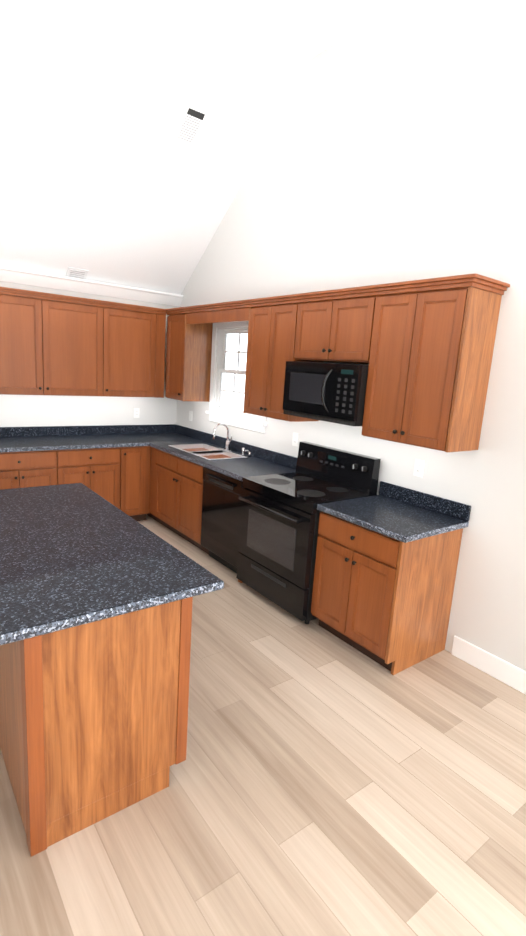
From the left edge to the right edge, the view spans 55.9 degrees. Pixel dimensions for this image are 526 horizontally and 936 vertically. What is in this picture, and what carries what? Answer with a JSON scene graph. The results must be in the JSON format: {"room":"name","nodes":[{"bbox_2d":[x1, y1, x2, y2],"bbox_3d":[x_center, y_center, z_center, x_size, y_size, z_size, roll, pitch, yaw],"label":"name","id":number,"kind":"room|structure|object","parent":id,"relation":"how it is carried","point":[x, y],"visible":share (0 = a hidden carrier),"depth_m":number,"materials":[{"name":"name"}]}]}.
{"room":"kitchen","nodes":[
{"label":"kitchen","id":0,"kind":"room"},
{"bbox_2d":[0,281,179,426],"bbox_3d":[-2.934,-0.734,4.815,4.840,2.710,0.120,-5,14,-37],"label":"wall","id":1,"kind":"structure","parent":0,"point":[27,410],"depth_m":5.47,"materials":[{"name":"white paint"}]},
{"bbox_2d":[0,289,95,395],"bbox_3d":[-2.218,-1.210,4.956,1.259,0.935,0.330,-5,14,-37],"label":"upper cabinet","id":2,"kind":"object","parent":1,"relation":"attached to","point":[48,344],"depth_m":4.84,"materials":[{"name":"brown wood"}]},
{"bbox_2d":[0,266,183,305],"bbox_3d":[-2.712,-1.838,4.576,4.384,0.125,0.085,-5,14,-37],"label":"crown molding","id":3,"kind":"structure","parent":1,"relation":"attached to","point":[22,276],"depth_m":5.17,"materials":[{"name":"white wood"}]},
{"bbox_2d":[96,301,167,397],"bbox_3d":[-1.476,-1.264,5.469,0.795,0.935,0.406,-5,14,-37],"label":"upper cabinet","id":4,"kind":"object","parent":1,"relation":"attached to","point":[130,339],"depth_m":5.35,"materials":[{"name":"brown wood"}]},
{"bbox_2d":[133,408,139,417],"bbox_3d":[-1.497,-0.651,5.869,0.072,0.116,0.008,-5,14,-37],"label":"electrical outlet","id":5,"kind":"object","parent":1,"relation":"attached to","point":[136,412],"visible":1,"depth_m":5.87,"materials":[{"name":"white plastic"}]},
{"bbox_2d":[0,0,400,294],"bbox_3d":[0.143,-1.782,0.727,4.474,1.659,9.500,-5,14,-37],"label":"ceiling","id":6,"kind":"structure","parent":0,"point":[105,177],"depth_m":3.94,"materials":[{"name":"white paint"}]},
{"bbox_2d":[66,267,87,278],"bbox_3d":[-1.920,-2.006,5.118,0.200,0.086,0.106,-5,14,-37],"label":"ceiling vent","id":7,"kind":"object","parent":6,"relation":"in","point":[77,273],"visible":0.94,"depth_m":5.11,"materials":[{"name":"silver metal"}]},
{"bbox_2d":[173,103,208,145],"bbox_3d":[-0.602,-2.847,4.120,0.200,0.191,0.240,-5,14,-37],"label":"ceiling vent","id":8,"kind":"object","parent":6,"relation":"in","point":[190,124],"visible":1,"depth_m":4.11,"materials":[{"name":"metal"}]},
{"bbox_2d":[0,515,525,935],"bbox_3d":[-0.983,1.305,2.379,5.300,0.060,12.800,-5,14,-37],"label":"floor","id":9,"kind":"structure","parent":0,"point":[323,782],"depth_m":2.04,"materials":[{"name":"brown wood"}]},
{"bbox_2d":[0,450,67,489],"bbox_3d":[-2.458,0.211,4.941,0.746,0.876,0.624,-5,14,-37],"label":"base cabinet","id":10,"kind":"object","parent":9,"relation":"on","point":[22,469],"depth_m":4.70,"materials":[{"name":"brown wood"}]},
{"bbox_2d":[64,447,127,514],"bbox_3d":[-1.960,0.168,5.317,0.758,0.876,0.624,-5,14,-37],"label":"base cabinet","id":11,"kind":"object","parent":9,"relation":"on","point":[118,477],"depth_m":5.13,"materials":[{"name":"brown wood"}]},
{"bbox_2d":[0,425,147,451],"bbox_3d":[-2.065,-0.315,5.087,1.620,0.143,0.663,-5,14,-37],"label":"countertop","id":12,"kind":"structure","parent":11,"relation":"on","point":[34,438],"depth_m":5.22,"materials":[{"name":"stone"}]},
{"bbox_2d":[0,597,192,856],"bbox_3d":[-1.081,0.783,2.561,0.626,0.875,1.736,-5,14,-37],"label":"kitchen island","id":13,"kind":"object","parent":9,"relation":"on","point":[93,721],"visible":0.67,"depth_m":1.87,"materials":[{"name":"brown wood"}]},
{"bbox_2d":[0,483,223,644],"bbox_3d":[-1.106,0.334,2.457,0.990,0.038,1.850,-5,14,-37],"label":"island countertop","id":14,"kind":"structure","parent":13,"relation":"on","point":[74,554],"depth_m":2.11,"materials":[{"name":"stone"}]},
{"bbox_2d":[128,446,150,520],"bbox_3d":[-1.588,0.137,5.598,0.412,0.876,0.624,-5,14,-37],"label":"base cabinet","id":15,"kind":"object","parent":9,"relation":"on","point":[139,457],"depth_m":5.40,"materials":[{"name":"brown wood"}]},
{"bbox_2d":[147,447,154,516],"bbox_3d":[-0.944,0.182,5.586,0.624,0.876,0.190,-5,14,-37],"label":"base cabinet","id":16,"kind":"object","parent":9,"relation":"on","point":[152,468],"depth_m":5.40,"materials":[{"name":"brown wood"}]},
{"bbox_2d":[151,448,231,553],"bbox_3d":[-0.623,0.287,5.173,0.624,0.876,0.997,-5,14,-37],"label":"base cabinet","id":17,"kind":"object","parent":9,"relation":"on","point":[177,493],"depth_m":4.97,"materials":[{"name":"brown wood"}]},
{"bbox_2d":[136,424,296,480],"bbox_3d":[-0.619,-0.219,5.092,0.645,0.143,2.433,-5,14,-37],"label":"countertop","id":18,"kind":"structure","parent":17,"relation":"on","point":[260,461],"depth_m":4.82,"materials":[{"name":"stone"}]},
{"bbox_2d":[168,444,246,459],"bbox_3d":[-0.582,-0.079,5.052,0.434,0.194,0.834,-5,14,-37],"label":"sink basin","id":19,"kind":"object","parent":18,"relation":"in","point":[214,450],"visible":0.25,"depth_m":5.09,"materials":[{"name":"silver metal"}]},
{"bbox_2d":[213,423,250,456],"bbox_3d":[-0.341,-0.294,5.000,0.214,0.286,0.537,-5,14,-37],"label":"faucet","id":20,"kind":"object","parent":18,"relation":"on","point":[227,446],"visible":1,"depth_m":5.10,"materials":[{"name":"silver metal"}]},
{"bbox_2d":[201,467,242,572],"bbox_3d":[-0.156,0.455,4.521,0.625,0.866,0.622,-5,14,-37],"label":"dishwasher","id":21,"kind":"object","parent":9,"relation":"on","point":[220,515],"visible":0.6,"depth_m":4.33,"materials":[{"name":"black metal"}]},
{"bbox_2d":[236,441,380,624],"bbox_3d":[0.289,0.456,3.855,0.718,1.185,0.832,-5,14,-37],"label":"range","id":22,"kind":"object","parent":9,"relation":"on","point":[279,516],"visible":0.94,"depth_m":3.69,"materials":[{"name":"black metal"}]},
{"bbox_2d":[311,511,462,674],"bbox_3d":[0.802,0.753,3.338,0.624,0.876,0.683,-5,14,-37],"label":"base cabinet","id":23,"kind":"object","parent":9,"relation":"on","point":[385,601],"depth_m":3.09,"materials":[{"name":"brown wood"}]},
{"bbox_2d":[317,481,470,542],"bbox_3d":[0.836,0.257,3.219,0.645,0.143,0.724,-5,14,-37],"label":"countertop","id":24,"kind":"structure","parent":23,"relation":"on","point":[401,514],"depth_m":3.20,"materials":[{"name":"stone"}]},
{"bbox_2d":[176,0,525,670],"bbox_3d":[1.855,-0.747,2.397,0.120,4.319,9.620,-5,14,-37],"label":"wall","id":25,"kind":"structure","parent":0,"point":[393,149],"depth_m":3.26,"materials":[{"name":"white paint"}]},
{"bbox_2d":[189,411,191,420],"bbox_3d":[-0.864,-0.619,5.903,0.010,0.116,0.072,-5,14,-37],"label":"electrical outlet","id":26,"kind":"object","parent":25,"relation":"attached to","point":[190,415],"visible":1,"depth_m":5.90,"materials":[{"name":"white plastic"}]},
{"bbox_2d":[168,309,215,401],"bbox_3d":[-0.830,-1.231,5.520,0.330,0.935,0.435,-5,14,-37],"label":"upper cabinet","id":27,"kind":"object","parent":25,"relation":"attached to","point":[189,330],"depth_m":5.36,"materials":[{"name":"brown wood"}]},
{"bbox_2d":[205,321,266,432],"bbox_3d":[-0.225,-0.962,5.086,0.170,1.075,1.070,-5,14,-37],"label":"window","id":28,"kind":"structure","parent":25,"relation":"in","point":[228,365],"depth_m":5.26,"materials":[{"name":"white"}]},
{"bbox_2d":[243,297,318,421],"bbox_3d":[0.175,-0.902,4.226,0.330,0.935,0.637,-5,14,-37],"label":"upper cabinet","id":29,"kind":"object","parent":25,"relation":"attached to","point":[271,340],"depth_m":4.12,"materials":[{"name":"brown wood"}]},
{"bbox_2d":[292,433,298,446],"bbox_3d":[0.288,-0.253,4.421,0.008,0.116,0.072,-5,14,-37],"label":"electrical outlet","id":30,"kind":"object","parent":25,"relation":"attached to","point":[295,439],"visible":1,"depth_m":4.42,"materials":[{"name":"white plastic"}]},
{"bbox_2d":[292,289,375,363],"bbox_3d":[0.613,-1.004,3.635,0.330,0.445,0.765,-5,14,-37],"label":"upper cabinet","id":31,"kind":"object","parent":25,"relation":"attached to","point":[331,327],"depth_m":3.50,"materials":[{"name":"brown wood"}]},
{"bbox_2d":[283,361,368,425],"bbox_3d":[0.529,-0.565,3.681,0.458,0.410,0.757,-5,14,-37],"label":"microwave","id":32,"kind":"object","parent":31,"relation":"attached to","point":[332,392],"visible":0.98,"depth_m":3.49,"materials":[{"name":"black"}]},
{"bbox_2d":[413,459,424,477],"bbox_3d":[1.072,0.002,3.411,0.008,0.116,0.072,-5,14,-37],"label":"electrical outlet","id":33,"kind":"object","parent":25,"relation":"attached to","point":[418,468],"visible":1,"depth_m":3.41,"materials":[{"name":"white plastic"}]},
{"bbox_2d":[361,277,506,452],"bbox_3d":[1.028,-0.623,3.128,0.330,0.935,0.668,-5,14,-37],"label":"upper cabinet","id":34,"kind":"object","parent":25,"relation":"attached to","point":[423,348],"depth_m":2.94,"materials":[{"name":"brown wood"}]},
{"bbox_2d":[451,636,525,694],"bbox_3d":[2.909,1.711,1.167,0.016,0.135,5.480,-5,14,-37],"label":"baseboard","id":35,"kind":"structure","parent":25,"relation":"attached to","point":[503,671],"depth_m":3.07,"materials":[{"name":"white wood"}]}
]}

